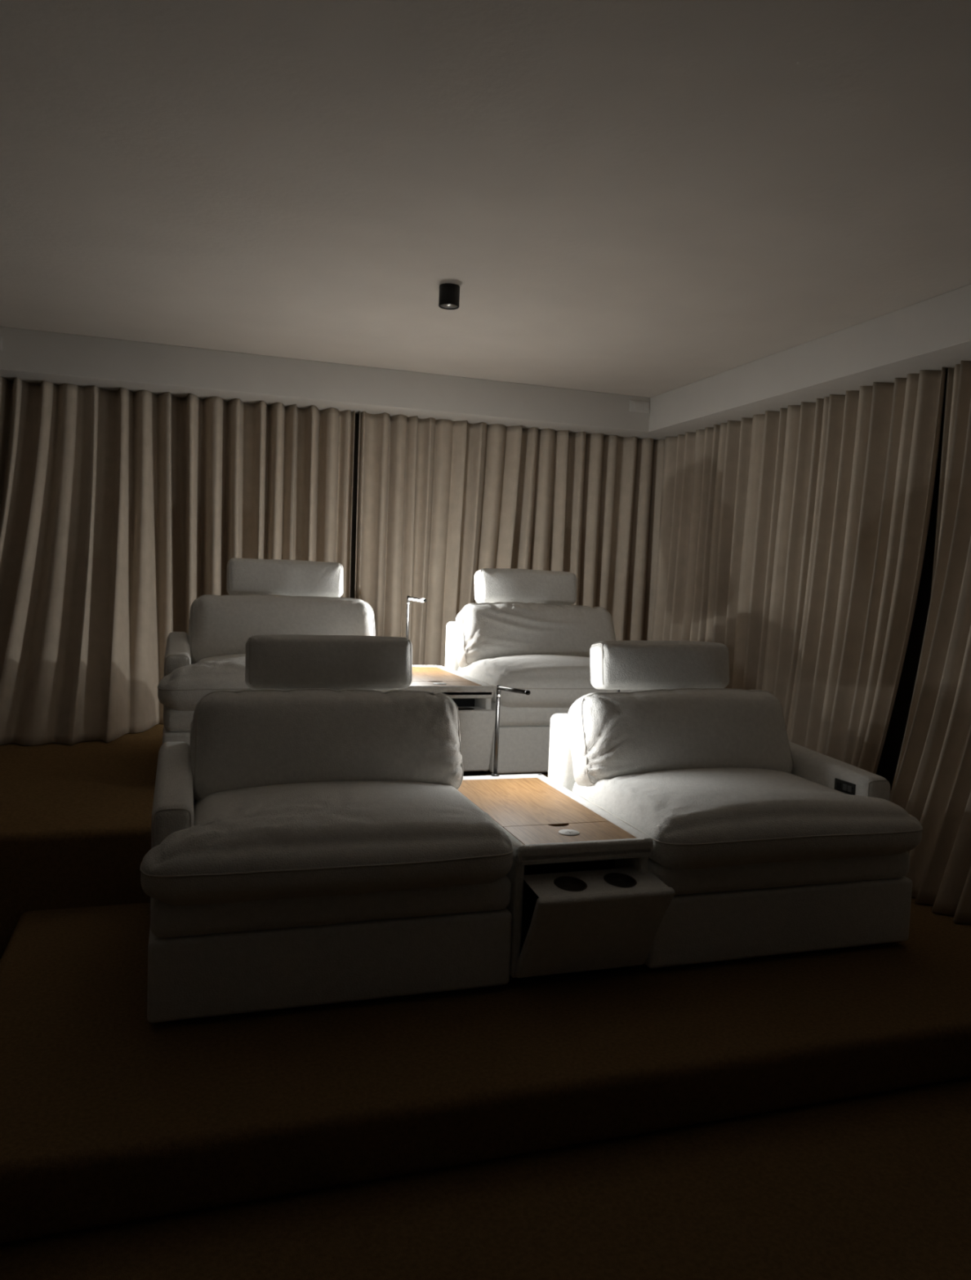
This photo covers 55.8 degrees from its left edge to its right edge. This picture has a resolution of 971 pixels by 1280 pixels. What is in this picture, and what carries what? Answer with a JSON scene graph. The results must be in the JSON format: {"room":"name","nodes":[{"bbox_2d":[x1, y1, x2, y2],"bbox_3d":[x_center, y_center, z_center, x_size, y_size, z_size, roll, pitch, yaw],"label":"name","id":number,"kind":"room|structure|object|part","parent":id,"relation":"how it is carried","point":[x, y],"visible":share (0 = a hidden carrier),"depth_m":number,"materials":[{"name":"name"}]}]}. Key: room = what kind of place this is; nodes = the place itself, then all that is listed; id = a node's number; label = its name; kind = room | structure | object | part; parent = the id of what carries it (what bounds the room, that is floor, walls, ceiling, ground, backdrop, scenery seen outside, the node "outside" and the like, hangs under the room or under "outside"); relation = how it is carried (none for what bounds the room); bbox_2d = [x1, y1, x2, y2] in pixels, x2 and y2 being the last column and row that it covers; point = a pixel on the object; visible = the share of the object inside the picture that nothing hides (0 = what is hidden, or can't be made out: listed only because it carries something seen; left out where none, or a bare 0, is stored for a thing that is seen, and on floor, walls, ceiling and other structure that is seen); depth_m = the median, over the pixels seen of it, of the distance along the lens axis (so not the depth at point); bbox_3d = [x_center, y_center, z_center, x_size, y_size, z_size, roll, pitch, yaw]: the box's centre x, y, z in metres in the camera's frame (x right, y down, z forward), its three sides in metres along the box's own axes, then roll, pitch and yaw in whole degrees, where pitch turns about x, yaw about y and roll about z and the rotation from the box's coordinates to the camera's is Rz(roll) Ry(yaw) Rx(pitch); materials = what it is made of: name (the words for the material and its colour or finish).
{"room":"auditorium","nodes":[
{"label":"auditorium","id":0,"kind":"room"},
{"bbox_2d":[349,413,359,598],"bbox_3d":[-1.026,-0.376,6.140,5.090,2.714,0.100,1,4,-18],"label":"wall","id":1,"kind":"structure","parent":0,"point":[357,415],"depth_m":6.10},
{"bbox_2d":[0,336,2,351],"bbox_3d":[-2.728,-1.629,5.013,0.152,0.075,0.014,1,4,-18],"label":"cover plate","id":2,"kind":"object","parent":1,"relation":"attached to","point":[1,337],"visible":1,"depth_m":5.03,"materials":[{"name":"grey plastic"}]},
{"bbox_2d":[0,326,649,437],"bbox_3d":[-0.898,-1.594,5.828,4.160,0.232,0.380,1,4,-18],"label":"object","id":3,"kind":"structure","parent":1,"relation":"attached to","point":[30,356],"depth_m":5.58,"materials":[{"name":"white paint"}]},
{"bbox_2d":[0,376,355,745],"bbox_3d":[-1.916,-0.471,5.317,2.426,2.012,0.909,1,4,-18],"label":"curtain","id":4,"kind":"object","parent":3,"relation":"hanging from","point":[122,508],"visible":0.71,"depth_m":5.44,"materials":[{"name":"beige fabric"}]},
{"bbox_2d":[354,410,665,666],"bbox_3d":[0.194,-0.463,6.367,2.224,2.011,0.152,1,4,-18],"label":"curtain","id":5,"kind":"object","parent":3,"relation":"hanging from","point":[440,503],"visible":0.58,"depth_m":6.28,"materials":[{"name":"beige fabric"}]},
{"bbox_2d":[0,0,970,397],"bbox_3d":[0.288,-1.462,2.227,5.090,0.100,8.160,1,4,-18],"label":"ceiling","id":6,"kind":"structure","parent":0,"point":[646,198],"depth_m":2.89,"materials":[{"name":"paint"}]},
{"bbox_2d":[438,283,459,310],"bbox_3d":[-0.159,-1.511,4.034,0.091,0.088,0.091,1,4,-18],"label":"light","id":7,"kind":"object","parent":6,"relation":"attached to","point":[449,293],"visible":1,"depth_m":4.00,"materials":[{"name":"black metal"}]},
{"bbox_2d":[0,959,970,1279],"bbox_3d":[0.178,1.353,2.424,5.090,0.120,8.160,1,4,-18],"label":"floor","id":8,"kind":"structure","parent":0,"point":[875,1186],"depth_m":2.08,"materials":[{"name":"brown carpet"}]},
{"bbox_2d":[0,724,890,959],"bbox_3d":[-0.655,0.847,4.964,4.880,0.466,2.540,1,4,-18],"label":"platform","id":9,"kind":"object","parent":8,"relation":"on","point":[75,820],"visible":0.08,"depth_m":3.44,"materials":[{"name":"brown carpet"}]},
{"bbox_2d":[157,557,397,746],"bbox_3d":[-1.041,0.114,4.535,1.077,1.030,1.021,1,4,-18],"label":"seat","id":10,"kind":"object","parent":9,"relation":"on","point":[266,597],"visible":0.52,"depth_m":4.60,"materials":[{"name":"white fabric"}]},
{"bbox_3d":[-1.507,0.180,4.490,0.115,0.389,0.810,1,4,-18],"label":"armrest","id":11,"kind":"part","parent":10,"relation":"part of","materials":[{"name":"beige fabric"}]},
{"bbox_3d":[-1.042,0.322,4.561,1.040,0.112,0.909,1,4,-18],"label":"footrest panel","id":12,"kind":"part","parent":10,"relation":"part of","materials":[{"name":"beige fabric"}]},
{"bbox_2d":[157,653,397,711],"bbox_3d":[-1.012,0.183,4.438,1.066,0.233,0.800,1,4,-18],"label":"seat cushion","id":13,"kind":"object","parent":10,"relation":"on","point":[188,677],"depth_m":4.00,"materials":[{"name":"beige fabric"}]},
{"bbox_2d":[188,594,375,664],"bbox_3d":[-1.042,-0.033,4.751,0.947,0.399,0.341,1,4,-18],"label":"cushion","id":14,"kind":"object","parent":10,"relation":"on","point":[220,625],"depth_m":4.61,"materials":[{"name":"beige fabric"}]},
{"bbox_2d":[397,665,495,776],"bbox_3d":[-0.323,0.410,4.818,0.468,0.455,1.016,1,4,-18],"label":"console table","id":15,"kind":"object","parent":9,"relation":"on","point":[473,697],"visible":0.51,"depth_m":4.42,"materials":[{"name":"wood"}]},
{"bbox_2d":[405,595,426,639],"bbox_3d":[-0.400,-0.045,5.154,0.034,0.398,0.255,0,4,-26],"label":"reading lamp","id":16,"kind":"object","parent":15,"relation":"on","point":[408,597],"visible":0.58,"depth_m":5.24,"materials":[{"name":"grey metal"}]},
{"bbox_3d":[-0.388,-0.233,5.139,0.016,0.015,0.228,0,5,-27],"label":"arm","id":17,"kind":"part","parent":16,"relation":"part of","materials":[{"name":"grey metal"}]},
{"bbox_2d":[408,598,423,602],"bbox_3d":[-0.385,-0.223,5.134,0.016,0.013,0.189,0,5,-27],"label":"diffuser","id":18,"kind":"object","parent":16,"relation":"attached to","point":[415,599],"depth_m":5.10,"materials":[{"name":"white plastic"}]},
{"bbox_3d":[-0.469,0.163,5.259,0.461,0.036,0.050,1,4,-18],"label":"rail","id":19,"kind":"part","parent":15,"relation":"part of","materials":[{"name":"beige fabric"}]},
{"bbox_3d":[-0.326,0.220,4.825,0.461,0.046,0.970,1,4,-18],"label":"frame","id":20,"kind":"part","parent":15,"relation":"part of","materials":[{"name":"beige fabric"}]},
{"bbox_3d":[-0.222,0.220,4.493,0.385,0.012,0.204,1,4,-18],"label":"oak lid","id":21,"kind":"part","parent":15,"relation":"part of","materials":[{"name":"brown wood"}]},
{"bbox_3d":[-0.180,0.247,4.382,0.461,0.054,0.035,1,4,-18],"label":"rail","id":22,"kind":"part","parent":15,"relation":"part of","materials":[{"name":"beige fabric"}]},
{"bbox_3d":[-0.127,0.202,4.890,0.042,0.036,0.966,1,4,-18],"label":"rail","id":23,"kind":"part","parent":15,"relation":"part of","materials":[{"name":"wood"}]},
{"bbox_3d":[-0.185,0.336,4.427,0.436,0.009,0.165,1,4,-18],"label":"drawer","id":24,"kind":"part","parent":15,"relation":"part of","materials":[{"name":"white wood"}]},
{"bbox_3d":[-0.174,0.484,4.380,0.459,0.305,0.082,1,4,-18],"label":"drawer","id":25,"kind":"part","parent":15,"relation":"part of","materials":[{"name":"beige fabric"}]},
{"bbox_3d":[-0.132,0.424,4.906,0.030,0.370,0.920,1,4,-18],"label":"panel","id":26,"kind":"part","parent":15,"relation":"part of","materials":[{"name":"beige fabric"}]},
{"bbox_2d":[444,568,642,774],"bbox_3d":[0.422,0.135,5.019,1.078,1.034,1.018,1,4,-18],"label":"seat","id":27,"kind":"object","parent":9,"relation":"on","point":[524,630],"visible":0.61,"depth_m":4.98,"materials":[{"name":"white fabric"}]},
{"bbox_3d":[0.226,0.210,5.408,0.938,0.615,0.172,1,4,-18],"label":"frame","id":28,"kind":"part","parent":27,"relation":"part of","materials":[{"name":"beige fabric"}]},
{"bbox_3d":[0.402,0.344,5.040,1.040,0.112,0.908,1,4,-18],"label":"footrest panel","id":29,"kind":"part","parent":27,"relation":"part of","materials":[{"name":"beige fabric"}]},
{"bbox_2d":[455,601,615,667],"bbox_3d":[0.299,-0.011,5.189,0.947,0.399,0.355,1,4,-18],"label":"cushion","id":30,"kind":"object","parent":27,"relation":"on","point":[485,630],"depth_m":5.04,"materials":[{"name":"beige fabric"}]},
{"bbox_2d":[457,654,642,707],"bbox_3d":[0.456,0.203,4.923,1.066,0.240,0.801,1,4,-18],"label":"seat cushion","id":31,"kind":"object","parent":27,"relation":"on","point":[552,681],"depth_m":4.52,"materials":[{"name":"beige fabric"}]},
{"bbox_2d":[0,897,970,1244],"bbox_3d":[0.420,1.155,3.211,3.931,0.182,1.569,1,4,-18],"label":"platform","id":32,"kind":"object","parent":8,"relation":"on","point":[109,1114],"visible":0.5,"depth_m":2.44,"materials":[{"name":"brown carpet"}]},
{"bbox_2d":[139,634,513,1022],"bbox_3d":[-0.545,0.524,3.023,1.081,1.031,1.024,1,4,-18],"label":"seat","id":33,"kind":"object","parent":32,"relation":"on","point":[315,840],"visible":1,"depth_m":2.70,"materials":[{"name":"white fabric"}]},
{"bbox_3d":[-1.012,0.591,2.977,0.115,0.388,0.810,1,4,-18],"label":"armrest","id":34,"kind":"part","parent":33,"relation":"part of","materials":[{"name":"beige fabric"}]},
{"bbox_3d":[-0.622,0.599,3.449,0.938,0.615,0.172,1,4,-18],"label":"frame","id":35,"kind":"part","parent":33,"relation":"part of","materials":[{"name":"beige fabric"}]},
{"bbox_2d":[140,780,512,905],"bbox_3d":[-0.517,0.595,2.923,1.066,0.234,0.801,1,4,-18],"label":"seat cushion","id":36,"kind":"object","parent":33,"relation":"on","point":[238,842],"depth_m":2.62,"materials":[{"name":"beige fabric"}]},
{"bbox_2d":[191,688,462,800],"bbox_3d":[-0.544,0.377,3.237,0.946,0.403,0.343,1,4,-18],"label":"cushion","id":37,"kind":"object","parent":33,"relation":"on","point":[242,740],"depth_m":3.10,"materials":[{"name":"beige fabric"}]},
{"bbox_3d":[-0.547,0.733,3.048,1.040,0.112,0.908,1,4,-18],"label":"footrest panel","id":38,"kind":"part","parent":33,"relation":"part of","materials":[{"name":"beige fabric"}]},
{"bbox_2d":[457,773,674,982],"bbox_3d":[0.188,0.824,3.276,0.484,0.455,1.082,1,4,-18],"label":"console table","id":39,"kind":"object","parent":32,"relation":"on","point":[585,899],"visible":0.75,"depth_m":2.86,"materials":[{"name":"beige fabric"}]},
{"bbox_3d":[0.026,0.574,3.745,0.461,0.036,0.050,1,4,-18],"label":"rail","id":40,"kind":"part","parent":39,"relation":"part of","materials":[{"name":"beige fabric"}]},
{"bbox_3d":[-0.035,0.607,3.242,0.030,0.036,0.966,1,4,-18],"label":"rail","id":41,"kind":"part","parent":39,"relation":"part of","materials":[{"name":"beige fabric"}]},
{"bbox_2d":[490,684,530,776],"bbox_3d":[0.099,0.371,3.585,0.034,0.397,0.362,1,4,-18],"label":"reading lamp","id":42,"kind":"object","parent":39,"relation":"on","point":[499,687],"visible":1,"depth_m":3.73,"materials":[{"name":"grey metal"}]},
{"bbox_3d":[0.105,0.195,3.569,0.016,0.041,0.335,1,4,-18],"label":"arm","id":43,"kind":"part","parent":42,"relation":"part of","materials":[{"name":"grey metal"}]},
{"bbox_3d":[-0.042,0.828,3.258,0.030,0.370,0.920,1,4,-18],"label":"panel","id":44,"kind":"part","parent":39,"relation":"part of","materials":[{"name":"beige fabric"}]},
{"bbox_3d":[0.295,0.926,2.937,0.431,0.192,0.189,1,4,-18],"label":"drawer","id":45,"kind":"part","parent":39,"relation":"part of","materials":[{"name":"black metal"}]},
{"bbox_3d":[0.273,0.631,2.979,0.385,0.012,0.204,1,4,-18],"label":"oak lid","id":46,"kind":"part","parent":39,"relation":"part of","materials":[{"name":"brown wood"}]},
{"bbox_3d":[0.169,0.631,3.311,0.461,0.046,0.970,1,4,-18],"label":"frame","id":47,"kind":"part","parent":39,"relation":"part of","materials":[{"name":"beige fabric"}]},
{"bbox_3d":[0.315,0.658,2.868,0.461,0.054,0.035,1,4,-18],"label":"rail","id":48,"kind":"part","parent":39,"relation":"part of","materials":[{"name":"beige fabric"}]},
{"bbox_3d":[0.338,0.905,2.837,0.472,0.289,0.143,1,4,-18],"label":"drawer","id":49,"kind":"part","parent":39,"relation":"part of","materials":[{"name":"beige fabric"}]},
{"bbox_3d":[0.368,0.613,3.376,0.042,0.036,0.966,1,4,-18],"label":"rail","id":50,"kind":"part","parent":39,"relation":"part of","materials":[{"name":"beige fabric"}]},
{"bbox_3d":[0.343,0.756,2.855,0.439,0.020,0.168,1,4,-18],"label":"drawer","id":51,"kind":"part","parent":39,"relation":"part of","materials":[{"name":"white wood"}]},
{"bbox_3d":[0.363,0.835,3.393,0.030,0.370,0.920,1,4,-18],"label":"panel","id":52,"kind":"part","parent":39,"relation":"part of","materials":[{"name":"beige fabric"}]},
{"bbox_2d":[547,640,922,968],"bbox_3d":[0.917,0.547,3.508,1.078,1.032,1.028,1,4,-18],"label":"seat","id":53,"kind":"object","parent":32,"relation":"on","point":[766,843],"visible":0.91,"depth_m":3.21,"materials":[{"name":"white fabric"}]},
{"bbox_3d":[0.721,0.621,3.894,0.938,0.615,0.172,1,4,-18],"label":"frame","id":54,"kind":"part","parent":53,"relation":"part of","materials":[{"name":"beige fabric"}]},
{"bbox_2d":[567,688,791,786],"bbox_3d":[0.794,0.398,3.682,0.946,0.403,0.340,1,4,-18],"label":"cushion","id":55,"kind":"object","parent":53,"relation":"on","point":[611,735],"depth_m":3.53,"materials":[{"name":"beige fabric"}]},
{"bbox_2d":[572,767,921,869],"bbox_3d":[0.951,0.618,3.410,1.066,0.234,0.800,1,4,-18],"label":"seat cushion","id":56,"kind":"object","parent":53,"relation":"on","point":[694,818],"depth_m":3.12,"materials":[{"name":"beige fabric"}]},
{"bbox_3d":[0.897,0.756,3.526,1.040,0.114,0.909,1,4,-18],"label":"footrest panel","id":57,"kind":"part","parent":53,"relation":"part of","materials":[{"name":"beige fabric"}]},
{"bbox_2d":[835,782,840,788],"bbox_3d":[1.341,0.551,3.480,0.004,0.020,0.024,1,4,-18],"label":"socket","id":58,"kind":"object","parent":53,"relation":"attached to","point":[837,784],"depth_m":3.48,"materials":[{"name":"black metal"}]},
{"bbox_3d":[1.317,0.628,3.748,0.115,0.388,0.810,1,4,-18],"label":"armrest","id":59,"kind":"part","parent":53,"relation":"part of","materials":[{"name":"beige fabric"}]},
{"bbox_3d":[1.355,0.553,3.454,0.011,0.044,0.110,1,4,-18],"label":"control panel","id":60,"kind":"part","parent":53,"relation":"part of","materials":[{"name":"black plastic"}]},
{"bbox_2d":[875,373,946,790],"bbox_3d":[2.601,-0.022,3.109,0.100,2.714,7.960,1,4,-18],"label":"wall","id":61,"kind":"structure","parent":0,"point":[887,763],"depth_m":4.48,"materials":[{"name":"black"}]},
{"bbox_2d":[633,284,970,439],"bbox_3d":[2.426,-1.262,2.949,0.370,0.232,7.960,1,4,-18],"label":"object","id":62,"kind":"structure","parent":61,"relation":"attached to","point":[934,333],"depth_m":4.58,"materials":[{"name":"white paint"}]},
{"bbox_2d":[651,367,946,773],"bbox_3d":[1.608,-0.341,5.423,0.270,2.011,2.514,1,4,-18],"label":"curtain","id":63,"kind":"object","parent":62,"relation":"hanging from","point":[792,540],"visible":0.84,"depth_m":4.94,"materials":[{"name":"beige fabric"}]},
{"bbox_2d":[888,360,970,924],"bbox_3d":[2.116,-0.042,3.474,0.574,2.296,1.576,1,4,-18],"label":"curtain","id":64,"kind":"object","parent":62,"relation":"hanging from","point":[931,781],"visible":0.91,"depth_m":3.93,"materials":[{"name":"beige fabric"}]}
]}

